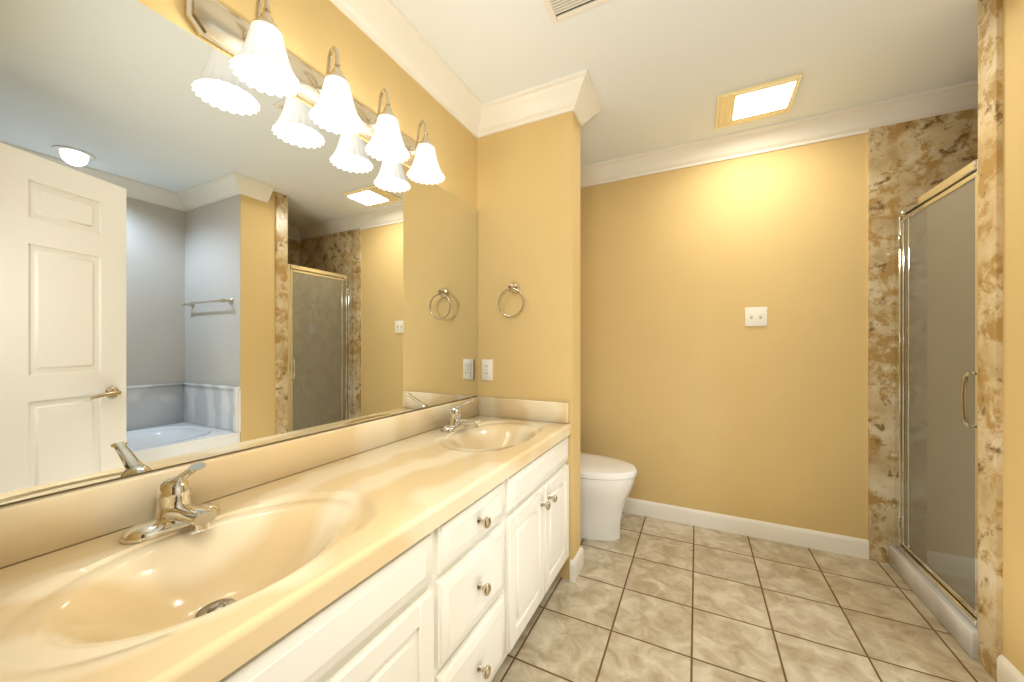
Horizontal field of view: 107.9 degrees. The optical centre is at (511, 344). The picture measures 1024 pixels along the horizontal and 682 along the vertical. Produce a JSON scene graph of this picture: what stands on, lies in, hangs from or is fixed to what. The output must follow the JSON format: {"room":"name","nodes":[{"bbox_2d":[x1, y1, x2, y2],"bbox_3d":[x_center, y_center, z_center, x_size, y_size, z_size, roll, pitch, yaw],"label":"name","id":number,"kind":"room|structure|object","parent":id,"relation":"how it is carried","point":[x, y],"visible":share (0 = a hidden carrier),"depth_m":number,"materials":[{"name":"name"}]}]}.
{"room":"bathroom","nodes":[
{"label":"bathroom","id":0,"kind":"room"},
{"bbox_2d":[0,0,476,568],"bbox_3d":[-0.438,-0.052,1.742,0.120,2.440,2.891,0,0,26],"label":"wall","id":1,"kind":"structure","parent":0,"point":[312,32],"depth_m":1.38,"materials":[{"name":"paint"}]},
{"bbox_2d":[0,0,476,505],"bbox_3d":[-0.582,-0.237,1.308,0.005,1.041,1.738,0,0,26],"label":"mirror","id":2,"kind":"object","parent":1,"relation":"attached to","point":[205,252],"visible":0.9,"depth_m":0.89,"materials":[{"name":"clear glass"}]},
{"bbox_2d":[184,0,444,184],"bbox_3d":[-0.507,-0.819,1.264,0.177,0.240,0.909,0,0,26],"label":"sconce","id":3,"kind":"object","parent":1,"relation":"attached to","point":[263,60],"visible":1,"depth_m":1.12,"materials":[{"name":"white glass"}]},
{"bbox_2d":[330,0,489,138],"bbox_3d":[-0.515,-1.216,1.343,0.098,0.112,1.628,0,0,26],"label":"crown molding","id":4,"kind":"structure","parent":1,"relation":"attached to","point":[388,28],"depth_m":1.56,"materials":[{"name":"beige paint"}]},
{"bbox_2d":[477,111,579,579],"bbox_3d":[0.082,-0.052,2.030,0.556,2.440,0.133,0,0,26],"label":"wall","id":5,"kind":"structure","parent":0,"point":[528,208],"depth_m":1.94,"materials":[{"name":"paint"}]},
{"bbox_2d":[482,359,492,380],"bbox_3d":[-0.138,0.138,2.058,0.070,0.116,0.009,0,0,26],"label":"electrical outlet plate","id":6,"kind":"object","parent":5,"relation":"attached to","point":[487,369],"visible":1,"depth_m":2.05,"materials":[{"name":"beige plastic"}]},
{"bbox_2d":[498,282,524,316],"bbox_3d":[0.003,-0.240,1.963,0.154,0.189,0.054,0,0,26],"label":"towel ring","id":7,"kind":"object","parent":5,"relation":"attached to","point":[513,287],"visible":0.98,"depth_m":1.96,"materials":[{"name":"silver metal"}]},
{"bbox_2d":[482,69,597,134],"bbox_3d":[0.133,-1.216,1.887,0.534,0.112,0.120,0,0,26],"label":"crown molding","id":8,"kind":"structure","parent":5,"relation":"attached to","point":[576,92],"depth_m":1.88,"materials":[{"name":"beige paint"}]},
{"bbox_2d":[570,546,583,573],"bbox_3d":[0.130,1.117,2.077,0.540,0.102,0.035,0,0,26],"label":"baseboard","id":9,"kind":"structure","parent":5,"relation":"attached to","point":[576,565],"depth_m":1.89,"materials":[{"name":"beige paint"}]},
{"bbox_2d":[578,97,602,125],"bbox_3d":[0.227,-1.216,2.075,0.534,0.112,0.119,0,0,26],"label":"crown molding","id":10,"kind":"structure","parent":5,"relation":"attached to","point":[584,118],"depth_m":1.96,"materials":[{"name":"beige paint"}]},
{"bbox_2d":[392,0,977,165],"bbox_3d":[0.616,-1.322,0.470,3.140,0.100,4.231,0,0,26],"label":"ceiling","id":11,"kind":"structure","parent":0,"point":[664,73],"depth_m":1.62,"materials":[{"name":"white paint"}]},
{"bbox_2d":[543,0,609,23],"bbox_3d":[0.264,-1.266,1.312,0.320,0.008,0.185,0,0,26],"label":"ceiling vent","id":12,"kind":"object","parent":11,"relation":"in","point":[556,9],"visible":1,"depth_m":1.39,"materials":[{"name":"white metal"}]},
{"bbox_2d":[715,73,802,128],"bbox_3d":[1.270,-1.258,1.954,0.350,0.024,0.310,0,0,26],"label":"ceiling light","id":13,"kind":"object","parent":11,"relation":"in","point":[762,101],"visible":0.98,"depth_m":1.92,"materials":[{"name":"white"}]},
{"bbox_2d":[580,133,867,539],"bbox_3d":[1.585,-0.052,2.285,3.020,2.440,0.120,0,0,26],"label":"wall","id":14,"kind":"structure","parent":0,"point":[696,393],"depth_m":2.31,"materials":[{"name":"paint"}]},
{"bbox_2d":[622,498,868,559],"bbox_3d":[1.073,1.117,2.464,1.945,0.102,0.014,0,0,26],"label":"baseboard","id":15,"kind":"structure","parent":14,"relation":"attached to","point":[818,540],"depth_m":2.26,"materials":[{"name":"beige paint"}]},
{"bbox_2d":[745,307,766,325],"bbox_3d":[1.480,-0.172,2.258,0.116,0.116,0.016,0,0,26],"label":"switch plate","id":16,"kind":"object","parent":14,"relation":"attached to","point":[755,316],"visible":1,"depth_m":2.26,"materials":[{"name":"beige plastic"}]},
{"bbox_2d":[491,512,995,681],"bbox_3d":[0.616,1.218,0.470,3.140,0.100,4.231,0,0,26],"label":"floor","id":17,"kind":"structure","parent":0,"point":[644,599],"depth_m":1.58,"materials":[{"name":"tile"}]},
{"bbox_2d":[0,396,571,681],"bbox_3d":[-0.325,0.727,1.182,0.578,0.882,1.744,0,0,26],"label":"bathroom vanity","id":18,"kind":"object","parent":17,"relation":"on","point":[433,553],"visible":1,"depth_m":0.81,"materials":[{"name":"white paint"}]},
{"bbox_2d":[120,462,219,543],"bbox_3d":[-0.686,0.314,0.782,0.161,0.146,0.166,0,0,26],"label":"faucet","id":19,"kind":"object","parent":18,"relation":"on","point":[176,509],"visible":1,"depth_m":0.77,"materials":[{"name":"silver metal"}]},
{"bbox_2d":[441,398,480,431],"bbox_3d":[-0.223,0.314,1.713,0.161,0.146,0.166,0,0,26],"label":"faucet","id":20,"kind":"object","parent":18,"relation":"on","point":[456,422],"visible":1,"depth_m":1.70,"materials":[{"name":"silver metal"}]},
{"bbox_2d":[580,453,636,540],"bbox_3d":[0.392,0.778,2.380,0.782,0.780,0.406,0,0,26],"label":"toilet","id":21,"kind":"object","parent":17,"relation":"on","point":[606,484],"visible":0.31,"depth_m":2.21,"materials":[{"name":"white ceramic"}]},
{"bbox_2d":[868,0,1002,681],"bbox_3d":[2.199,-0.052,1.471,0.955,2.440,0.791,0,0,26],"label":"wall","id":22,"kind":"structure","parent":0,"point":[910,161],"depth_m":1.85,"materials":[{"name":"beige stone"}]},
{"bbox_2d":[580,80,977,187],"bbox_3d":[1.475,-1.216,2.217,2.885,0.112,0.098,0,0,26],"label":"crown molding","id":23,"kind":"structure","parent":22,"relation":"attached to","point":[857,120],"depth_m":2.15,"materials":[{"name":"beige paint"}]},
{"bbox_2d":[888,545,977,659],"bbox_3d":[1.906,1.115,1.661,0.110,0.105,0.679,0,0,26],"label":"sill","id":24,"kind":"structure","parent":22,"relation":"attached to","point":[959,626],"depth_m":1.58,"materials":[{"name":"stone"}]},
{"bbox_2d":[895,159,977,627],"bbox_3d":[1.893,0.182,1.667,0.096,1.758,0.677,0,0,26],"label":"shower door","id":25,"kind":"structure","parent":24,"relation":"on","point":[936,385],"depth_m":1.63,"materials":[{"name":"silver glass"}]},
{"bbox_2d":[1003,0,1023,675],"bbox_3d":[2.029,-0.052,1.011,0.850,2.440,0.343,0,0,26],"label":"wall","id":26,"kind":"structure","parent":0,"point":[1013,332],"depth_m":1.24,"materials":[{"name":"paint"}]},
{"bbox_2d":[997,654,1023,681],"bbox_3d":[1.625,1.117,1.168,0.014,0.102,0.263,0,0,26],"label":"baseboard","id":27,"kind":"structure","parent":26,"relation":"attached to","point":[1008,670],"depth_m":1.25,"materials":[{"name":"beige paint"}]}
]}

